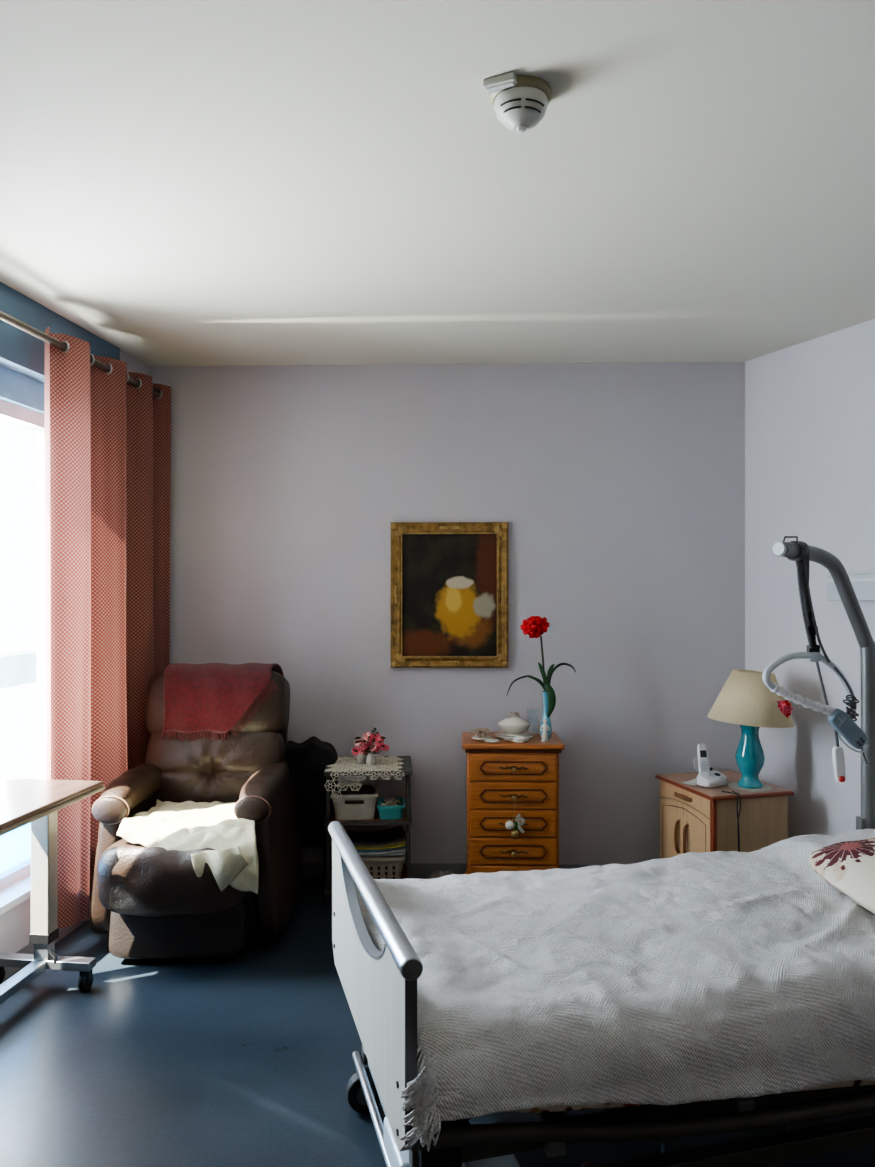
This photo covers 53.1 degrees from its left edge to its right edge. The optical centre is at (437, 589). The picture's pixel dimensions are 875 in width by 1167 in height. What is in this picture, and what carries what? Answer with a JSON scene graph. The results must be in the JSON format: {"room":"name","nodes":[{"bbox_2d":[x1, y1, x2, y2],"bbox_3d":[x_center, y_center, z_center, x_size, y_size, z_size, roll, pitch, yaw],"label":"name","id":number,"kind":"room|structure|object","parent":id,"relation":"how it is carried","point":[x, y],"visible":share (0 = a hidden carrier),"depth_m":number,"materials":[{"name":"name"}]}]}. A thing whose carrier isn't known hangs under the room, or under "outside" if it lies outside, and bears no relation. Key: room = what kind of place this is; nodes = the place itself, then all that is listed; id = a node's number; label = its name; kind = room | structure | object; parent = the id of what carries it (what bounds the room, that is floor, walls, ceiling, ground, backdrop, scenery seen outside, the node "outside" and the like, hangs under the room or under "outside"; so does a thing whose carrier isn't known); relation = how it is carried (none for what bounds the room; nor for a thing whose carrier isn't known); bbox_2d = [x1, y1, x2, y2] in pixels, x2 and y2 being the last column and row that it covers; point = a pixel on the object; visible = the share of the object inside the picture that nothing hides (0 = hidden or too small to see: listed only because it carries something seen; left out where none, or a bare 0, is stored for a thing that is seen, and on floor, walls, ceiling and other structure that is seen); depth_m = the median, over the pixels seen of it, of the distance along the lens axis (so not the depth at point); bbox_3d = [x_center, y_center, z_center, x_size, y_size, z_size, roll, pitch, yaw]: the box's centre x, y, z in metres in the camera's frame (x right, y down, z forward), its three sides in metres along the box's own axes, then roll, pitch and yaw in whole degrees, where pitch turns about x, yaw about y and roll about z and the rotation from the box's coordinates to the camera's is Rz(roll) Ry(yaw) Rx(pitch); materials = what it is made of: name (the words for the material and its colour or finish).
{"room":"care facility","nodes":[
{"label":"care facility","id":0,"kind":"room"},
{"bbox_2d":[0,350,148,952],"bbox_3d":[-1.902,0.150,1.372,0.220,2.500,6.050,0,0,7],"label":"wall","id":1,"kind":"structure","parent":0,"point":[15,924],"depth_m":3.74,"materials":[{"name":"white paint"}]},
{"bbox_2d":[0,874,30,914],"bbox_3d":[-1.590,1.141,3.238,0.110,0.028,1.010,0,0,7],"label":"window sill","id":2,"kind":"structure","parent":1,"relation":"attached to","point":[18,892],"depth_m":3.25,"materials":[{"name":"plastic"}]},
{"bbox_2d":[0,359,44,382],"bbox_3d":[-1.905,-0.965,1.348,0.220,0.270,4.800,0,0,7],"label":"trim","id":3,"kind":"structure","parent":1,"relation":"attached to","point":[3,363],"depth_m":3.32,"materials":[{"name":"white paint"}]},
{"bbox_2d":[0,365,45,889],"bbox_3d":[-1.669,0.150,3.248,0.110,1.960,0.970,0,0,7],"label":"window","id":4,"kind":"structure","parent":1,"relation":"in","point":[22,397],"depth_m":3.42,"materials":[{"name":"plastic"}]},
{"bbox_2d":[3,907,89,980],"bbox_3d":[-1.790,1.365,1.333,0.012,0.070,6.000,0,0,7],"label":"baseboard","id":5,"kind":"structure","parent":1,"relation":"attached to","point":[28,948],"depth_m":3.30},
{"bbox_2d":[0,282,119,376],"bbox_3d":[-1.607,-0.965,2.776,0.012,0.269,2.450,0,0,7],"label":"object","id":6,"kind":"structure","parent":1,"relation":"attached to","point":[18,347],"depth_m":3.30,"materials":[{"name":"blue paint"}]},
{"bbox_2d":[0,311,160,396],"bbox_3d":[-1.718,-0.935,1.445,0.104,0.044,5.640,0,0,7],"label":"curtain rod","id":7,"kind":"object","parent":1,"relation":"attached to","point":[4,317],"visible":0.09,"depth_m":3.24,"materials":[{"name":"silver metal"}]},
{"bbox_2d":[45,326,170,927],"bbox_3d":[-1.388,0.158,3.769,0.115,2.285,1.006,0,0,7],"label":"window curtain","id":8,"kind":"object","parent":7,"relation":"hanging from","point":[108,437],"visible":0.76,"depth_m":3.67,"materials":[{"name":"fabric"}]},
{"bbox_2d":[0,0,874,365],"bbox_3d":[0.943,-1.140,1.334,6.473,0.080,6.192,0,0,0],"label":"ceiling","id":9,"kind":"structure","parent":0,"point":[183,182],"depth_m":2.35,"materials":[{"name":"paint"}]},
{"bbox_2d":[483,72,551,133],"bbox_3d":[0.181,-1.054,1.931,0.136,0.092,0.153,0,0,26],"label":"smoke detector","id":10,"kind":"object","parent":9,"relation":"attached to","point":[520,103],"visible":1,"depth_m":1.90,"materials":[{"name":"plastic"}]},
{"bbox_2d":[0,877,874,1166],"bbox_3d":[0.943,1.440,1.334,6.473,0.080,6.192,0,0,0],"label":"floor","id":11,"kind":"structure","parent":0,"point":[243,1060],"depth_m":2.57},
{"bbox_2d":[0,778,104,1003],"bbox_3d":[-1.413,1.024,2.599,0.466,0.752,1.037,0,0,7],"label":"table","id":12,"kind":"object","parent":11,"relation":"on","point":[38,802],"visible":1,"depth_m":3.05,"materials":[{"name":"metal"}]},
{"bbox_2d":[89,671,302,958],"bbox_3d":[-0.975,0.874,3.614,0.752,1.052,0.967,0,0,0],"label":"recliner armchair","id":13,"kind":"object","parent":11,"relation":"on","point":[151,903],"visible":0.66,"depth_m":3.35,"materials":[{"name":"brown leather"}]},
{"bbox_2d":[117,799,258,894],"bbox_3d":[-0.916,0.979,3.380,0.539,0.251,0.515,0,0,0],"label":"blanket","id":14,"kind":"object","parent":13,"relation":"on","point":[187,825],"visible":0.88,"depth_m":3.21,"materials":[{"name":"white fabric"}]},
{"bbox_2d":[161,663,283,741],"bbox_3d":[-0.950,0.492,3.916,0.505,0.331,0.301,0,0,0],"label":"throw","id":15,"kind":"object","parent":13,"relation":"on","point":[213,697],"visible":0.99,"depth_m":3.78,"materials":[{"name":"red fabric"}]},
{"bbox_2d":[301,831,331,897],"bbox_3d":[-0.600,1.272,4.070,0.220,0.255,0.200,0,0,0],"label":"stool","id":16,"kind":"object","parent":11,"relation":"on","point":[320,841],"visible":0.17,"depth_m":3.98,"materials":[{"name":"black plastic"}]},
{"bbox_2d":[286,736,337,839],"bbox_3d":[-0.605,0.917,4.070,0.278,0.464,0.215,0,0,0],"label":"coat","id":17,"kind":"object","parent":16,"relation":"on","point":[307,761],"visible":0.69,"depth_m":3.97,"materials":[{"name":"black fabric"}]},
{"bbox_2d":[324,756,411,907],"bbox_3d":[-0.314,1.100,4.034,0.387,0.600,0.362,0,0,-3],"label":"stand","id":18,"kind":"object","parent":11,"relation":"on","point":[407,814],"visible":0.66,"depth_m":3.87,"materials":[{"name":"dark steel"}]},
{"bbox_2d":[331,782,377,819],"bbox_3d":[-0.374,0.964,3.996,0.207,0.115,0.252,0,0,-3],"label":"storage basket","id":19,"kind":"object","parent":18,"relation":"on","point":[361,806],"visible":0.84,"depth_m":3.88,"materials":[{"name":"beige plastic"}]},
{"bbox_2d":[336,785,373,794],"bbox_3d":[-0.374,0.926,3.996,0.170,0.045,0.210,0,0,-3],"label":"cloth","id":20,"kind":"object","parent":19,"relation":"in","point":[364,789],"visible":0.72,"depth_m":3.99,"materials":[{"name":"black fabric"}]},
{"bbox_2d":[324,756,403,801],"bbox_3d":[-0.330,0.861,4.016,0.354,0.136,0.355,0,0,-3],"label":"lace cloth","id":21,"kind":"object","parent":18,"relation":"on","point":[382,763],"visible":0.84,"depth_m":3.90,"materials":[{"name":"white fabric"}]},
{"bbox_2d":[357,753,367,763],"bbox_3d":[-0.346,0.766,4.027,0.056,0.055,0.056,0,0,0],"label":"cup","id":22,"kind":"object","parent":21,"relation":"on","point":[361,759],"visible":0.66,"depth_m":4.00,"materials":[{"name":"white ceramic"}]},
{"bbox_2d":[352,728,388,765],"bbox_3d":[-0.303,0.709,3.964,0.173,0.171,0.093,0,0,0],"label":"flower vase","id":23,"kind":"object","parent":21,"relation":"on","point":[370,744],"visible":1,"depth_m":3.96,"materials":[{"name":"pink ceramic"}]},
{"bbox_2d":[353,855,404,885],"bbox_3d":[-0.300,1.256,4.010,0.302,0.135,0.262,0,0,-3],"label":"laundry basket","id":24,"kind":"object","parent":18,"relation":"on","point":[389,867],"visible":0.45,"depth_m":3.89,"materials":[{"name":"beige plastic"}]},
{"bbox_2d":[360,841,406,856],"bbox_3d":[-0.276,1.183,4.006,0.260,0.015,0.200,0,0,1],"label":"magazine","id":25,"kind":"object","parent":24,"relation":"on","point":[398,853],"visible":0.23,"depth_m":3.91,"materials":[{"name":"paper"}]},
{"bbox_2d":[358,848,405,854],"bbox_3d":[-0.278,1.171,4.006,0.261,0.018,0.200,0,0,-5],"label":"magazine","id":26,"kind":"object","parent":25,"relation":"on","point":[402,849],"visible":0.23,"depth_m":3.91,"materials":[{"name":"paper"}]},
{"bbox_2d":[356,845,405,852],"bbox_3d":[-0.283,1.159,4.006,0.261,0.021,0.200,0,0,-8],"label":"magazine","id":27,"kind":"object","parent":26,"relation":"on","point":[390,849],"visible":0.2,"depth_m":3.91,"materials":[{"name":"paper"}]},
{"bbox_2d":[355,832,406,849],"bbox_3d":[-0.275,1.147,4.006,0.261,0.024,0.200,0,0,0],"label":"magazine","id":28,"kind":"object","parent":27,"relation":"on","point":[402,844],"visible":0.23,"depth_m":3.91,"materials":[{"name":"paper"}]},
{"bbox_2d":[354,829,405,847],"bbox_3d":[-0.275,1.135,4.006,0.261,0.027,0.200,0,0,-2],"label":"magazine","id":29,"kind":"object","parent":28,"relation":"on","point":[404,840],"visible":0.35,"depth_m":3.91,"materials":[{"name":"paper"}]},
{"bbox_2d":[347,825,406,844],"bbox_3d":[-0.280,1.123,4.006,0.262,0.030,0.200,0,0,-9],"label":"magazine","id":30,"kind":"object","parent":29,"relation":"on","point":[395,834],"visible":0.92,"depth_m":3.99,"materials":[{"name":"paper"}]},
{"bbox_2d":[377,798,404,819],"bbox_3d":[-0.210,0.990,3.964,0.127,0.062,0.162,0,0,-3],"label":"basket","id":31,"kind":"object","parent":18,"relation":"on","point":[386,812],"visible":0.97,"depth_m":3.90,"materials":[{"name":"teal plastic"}]},
{"bbox_2d":[380,796,400,805],"bbox_3d":[-0.208,0.962,3.961,0.102,0.036,0.148,0,0,-3],"label":"trinkets","id":32,"kind":"object","parent":31,"relation":"in","point":[389,801],"visible":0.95,"depth_m":3.96,"materials":[{"name":"fabric"}]},
{"bbox_2d":[427,870,453,878],"bbox_3d":[0.017,1.352,4.050,0.131,0.115,0.145,0,0,0],"label":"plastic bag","id":33,"kind":"object","parent":11,"relation":"on","point":[435,874],"visible":0.25,"depth_m":4.03,"materials":[{"name":"plastic"}]},
{"bbox_2d":[462,732,564,873],"bbox_3d":[0.337,1.039,4.008,0.449,0.722,0.375,0,0,1],"label":"dresser","id":34,"kind":"object","parent":11,"relation":"on","point":[498,774],"visible":0.83,"depth_m":3.85,"materials":[{"name":"brown wood"}]},
{"bbox_2d":[469,728,491,740],"bbox_3d":[0.200,0.654,3.970,0.091,0.046,0.091,0,0,45],"label":"tea cup","id":35,"kind":"object","parent":34,"relation":"on","point":[481,733],"visible":0.99,"depth_m":3.95,"materials":[{"name":"beige ceramic"}]},
{"bbox_2d":[473,728,489,738],"bbox_3d":[0.200,0.651,3.970,0.080,0.040,0.080,0,0,0],"label":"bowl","id":36,"kind":"object","parent":35,"relation":"on","point":[481,733],"depth_m":3.95,"materials":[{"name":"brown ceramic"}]},
{"bbox_2d":[484,739,498,742],"bbox_3d":[0.240,0.673,3.900,0.072,0.009,0.072,0,0,0],"label":"dish","id":37,"kind":"object","parent":34,"relation":"on","point":[485,740],"visible":1,"depth_m":3.89,"materials":[{"name":"beige ceramic"}]},
{"bbox_2d":[495,712,532,738],"bbox_3d":[0.352,0.618,4.030,0.176,0.118,0.141,0,0,0],"label":"tureen","id":38,"kind":"object","parent":34,"relation":"on","point":[512,727],"visible":0.97,"depth_m":4.00,"materials":[{"name":"beige ceramic"}]},
{"bbox_2d":[498,725,529,735],"bbox_3d":[0.352,0.642,4.030,0.148,0.050,0.111,0,0,0],"label":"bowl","id":39,"kind":"object","parent":38,"relation":"on","point":[510,730],"depth_m":3.99,"materials":[{"name":"beige ceramic"}]},
{"bbox_2d":[505,800,524,838],"bbox_3d":[0.339,0.997,3.827,0.088,0.184,0.036,0,0,0],"label":"hanging ornament","id":40,"kind":"object","parent":34,"relation":"hanging from","point":[509,825],"visible":1,"depth_m":3.82,"materials":[{"name":"gold metal"}]},
{"bbox_2d":[503,738,529,741],"bbox_3d":[0.355,0.673,3.935,0.120,0.009,0.084,0,0,0],"label":"plate","id":41,"kind":"object","parent":34,"relation":"on","point":[506,739],"visible":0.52,"depth_m":3.92,"materials":[{"name":"white ceramic"}]},
{"bbox_2d":[513,736,526,742],"bbox_3d":[0.368,0.664,3.900,0.065,0.027,0.049,0,0,0],"label":"trinket box","id":42,"kind":"object","parent":34,"relation":"on","point":[517,739],"visible":1,"depth_m":3.88,"materials":[{"name":"beige ceramic"}]},
{"bbox_2d":[527,708,539,733],"bbox_3d":[0.449,0.617,4.140,0.060,0.120,0.049,0,0,-4],"label":"photo frame","id":43,"kind":"object","parent":34,"relation":"on","point":[533,714],"visible":0.93,"depth_m":4.12,"materials":[{"name":"clear glass"}]},
{"bbox_2d":[528,710,537,732],"bbox_3d":[0.450,0.617,4.122,0.046,0.106,0.003,0,0,-4],"label":"photo","id":44,"kind":"object","parent":43,"relation":"attached to","point":[532,714],"depth_m":4.12},
{"bbox_2d":[540,719,549,741],"bbox_3d":[0.483,0.627,3.924,0.039,0.100,0.036,0,0,33],"label":"figurine","id":45,"kind":"object","parent":34,"relation":"on","point":[544,733],"visible":1,"depth_m":3.92,"materials":[{"name":"beige ceramic"}]},
{"bbox_2d":[540,691,551,738],"bbox_3d":[0.497,0.571,4.010,0.054,0.212,0.054,0,0,0],"label":"vase","id":46,"kind":"object","parent":34,"relation":"on","point":[545,695],"visible":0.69,"depth_m":4.00,"materials":[{"name":"blue glass"}]},
{"bbox_2d":[506,616,575,717],"bbox_3d":[0.474,0.350,4.000,0.315,0.463,0.066,0,0,11],"label":"amaryllis","id":47,"kind":"object","parent":46,"relation":"in","point":[534,626],"visible":1,"depth_m":4.00,"materials":[{"name":"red plant"}]},
{"bbox_2d":[328,821,874,1166],"bbox_3d":[0.764,0.990,2.298,1.974,0.821,0.978,0,0,-15],"label":"hospital bed","id":48,"kind":"object","parent":11,"relation":"on","point":[380,989],"visible":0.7,"depth_m":1.82,"materials":[{"name":"metal"}]},
{"bbox_2d":[368,932,874,1112],"bbox_3d":[0.759,0.974,2.293,1.860,0.171,0.962,0,0,-15],"label":"mattress","id":49,"kind":"object","parent":48,"relation":"on","point":[856,1082],"visible":0.02,"depth_m":1.68,"materials":[{"name":"fabric"}]},
{"bbox_2d":[355,829,874,1150],"bbox_3d":[0.751,0.890,2.244,1.950,0.278,1.011,0,0,-15],"label":"bedspread","id":50,"kind":"object","parent":49,"relation":"on","point":[689,977],"visible":0.84,"depth_m":1.85,"materials":[{"name":"white fabric"}]},
{"bbox_2d":[809,838,874,913],"bbox_3d":[1.224,0.751,2.286,0.400,0.157,0.398,0,0,-12],"label":"cushion","id":51,"kind":"object","parent":50,"relation":"on","point":[848,866],"visible":1,"depth_m":2.27,"materials":[{"name":"white fabric"}]},
{"bbox_2d":[762,536,874,829],"bbox_3d":[1.255,0.465,2.828,0.650,1.270,0.181,0,0,-37],"label":"lift","id":52,"kind":"object","parent":48,"relation":"attached to","point":[839,575],"depth_m":2.88,"materials":[{"name":"grey metal"}]},
{"bbox_2d":[795,552,870,764],"bbox_3d":[1.355,0.232,2.863,0.515,0.729,0.115,0,0,-38],"label":"cable","id":53,"kind":"object","parent":52,"relation":"attached to","point":[851,703],"visible":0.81,"depth_m":2.75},
{"bbox_2d":[828,708,868,752],"bbox_3d":[1.298,0.446,2.780,0.150,0.147,0.058,0,0,-19],"label":"remote","id":54,"kind":"object","parent":52,"relation":"hanging from","point":[842,723],"visible":1,"depth_m":2.76,"materials":[{"name":"blue plastic"}]},
{"bbox_2d":[655,770,793,858],"bbox_3d":[1.266,1.130,3.917,0.414,0.540,0.468,0,0,-16],"label":"base cabinet","id":55,"kind":"object","parent":11,"relation":"on","point":[696,818],"visible":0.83,"depth_m":3.74,"materials":[{"name":"brown wood"}]},
{"bbox_2d":[681,778,697,785],"bbox_3d":[1.149,0.849,3.891,0.110,0.013,0.070,0,0,-33],"label":"paper note","id":56,"kind":"object","parent":55,"relation":"on","point":[693,782],"visible":0.63,"depth_m":3.89,"materials":[{"name":"white paper"}]},
{"bbox_2d":[694,743,726,787],"bbox_3d":[1.200,0.768,3.851,0.126,0.181,0.102,0,0,-28],"label":"telephone","id":57,"kind":"object","parent":55,"relation":"on","point":[706,778],"visible":1,"depth_m":3.84,"materials":[{"name":"white plastic"}]},
{"bbox_2d":[721,790,740,851],"bbox_3d":[1.248,1.121,3.697,0.042,0.539,0.089,0,0,-39],"label":"power cord","id":58,"kind":"object","parent":55,"relation":"attached to","point":[736,793],"visible":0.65,"depth_m":3.66,"materials":[{"name":"black plastic"}]},
{"bbox_2d":[728,782,771,791],"bbox_3d":[1.365,0.858,3.826,0.184,0.004,0.184,0,0,0],"label":"doily","id":59,"kind":"object","parent":55,"relation":"on","point":[734,785],"visible":0.62,"depth_m":3.78,"materials":[{"name":"white fabric"}]},
{"bbox_2d":[707,669,793,788],"bbox_3d":[1.365,0.603,3.826,0.358,0.505,0.359,0,0,0],"label":"table lamp","id":60,"kind":"object","parent":59,"relation":"on","point":[744,700],"visible":0.97,"depth_m":3.75,"materials":[{"name":"beige fabric"}]},
{"bbox_2d":[777,700,792,717],"bbox_3d":[1.465,0.504,3.698,0.084,0.078,0.027,0,0,0],"label":"paper flower","id":61,"kind":"object","parent":60,"relation":"attached to","point":[785,707],"visible":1,"depth_m":3.70,"materials":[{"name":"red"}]},
{"bbox_2d":[149,362,744,864],"bbox_3d":[0.032,0.150,4.325,3.106,2.500,0.120,0,0,2],"label":"wall","id":62,"kind":"structure","parent":0,"point":[619,488],"depth_m":4.26,"materials":[{"name":"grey paint"}]},
{"bbox_2d":[391,522,507,667],"bbox_3d":[0.058,0.024,4.245,0.570,0.704,0.042,0,0,2],"label":"framed picture","id":63,"kind":"object","parent":62,"relation":"attached to","point":[449,580],"visible":1,"depth_m":4.25,"materials":[{"name":"paint"}]},
{"bbox_2d":[303,862,603,877],"bbox_3d":[0.032,1.365,4.260,2.903,0.070,0.014,0,0,2],"label":"baseboard","id":64,"kind":"structure","parent":62,"relation":"attached to","point":[310,869],"depth_m":4.26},
{"bbox_2d":[745,319,874,837],"bbox_3d":[2.816,0.150,1.338,0.120,2.500,6.450,0,0,-24],"label":"wall","id":65,"kind":"structure","parent":0,"point":[810,405],"depth_m":3.86,"materials":[{"name":"paint"}]},
{"bbox_2d":[826,574,874,600],"bbox_3d":[2.088,-0.010,2.777,0.054,0.110,2.070,0,0,-24],"label":"rail","id":66,"kind":"object","parent":65,"relation":"attached to","point":[863,585],"visible":0.78,"depth_m":3.56,"materials":[{"name":"plastic"}]},
{"bbox_2d":[856,816,864,829],"bbox_3d":[1.476,0.940,2.970,0.065,0.320,0.130,0,0,0],"label":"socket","id":67,"kind":"object","parent":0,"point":[860,821],"depth_m":3.00,"materials":[{"name":"white plastic"}]},
{"label":"outside","id":68,"kind":"structure","parent":0,"visible":0},
{"bbox_3d":[-2.695,1.485,1.498,2.257,0.130,7.217,0,0,0],"label":"balcony","id":69,"kind":"object","parent":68,"visible":0},
{"bbox_2d":[0,647,36,688],"bbox_3d":[-2.951,0.905,4.151,0.090,1.030,5.700,0,0,7],"label":"balcony railing","id":70,"kind":"object","parent":69,"relation":"on","point":[17,666],"visible":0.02,"depth_m":5.69,"materials":[{"name":"white"}]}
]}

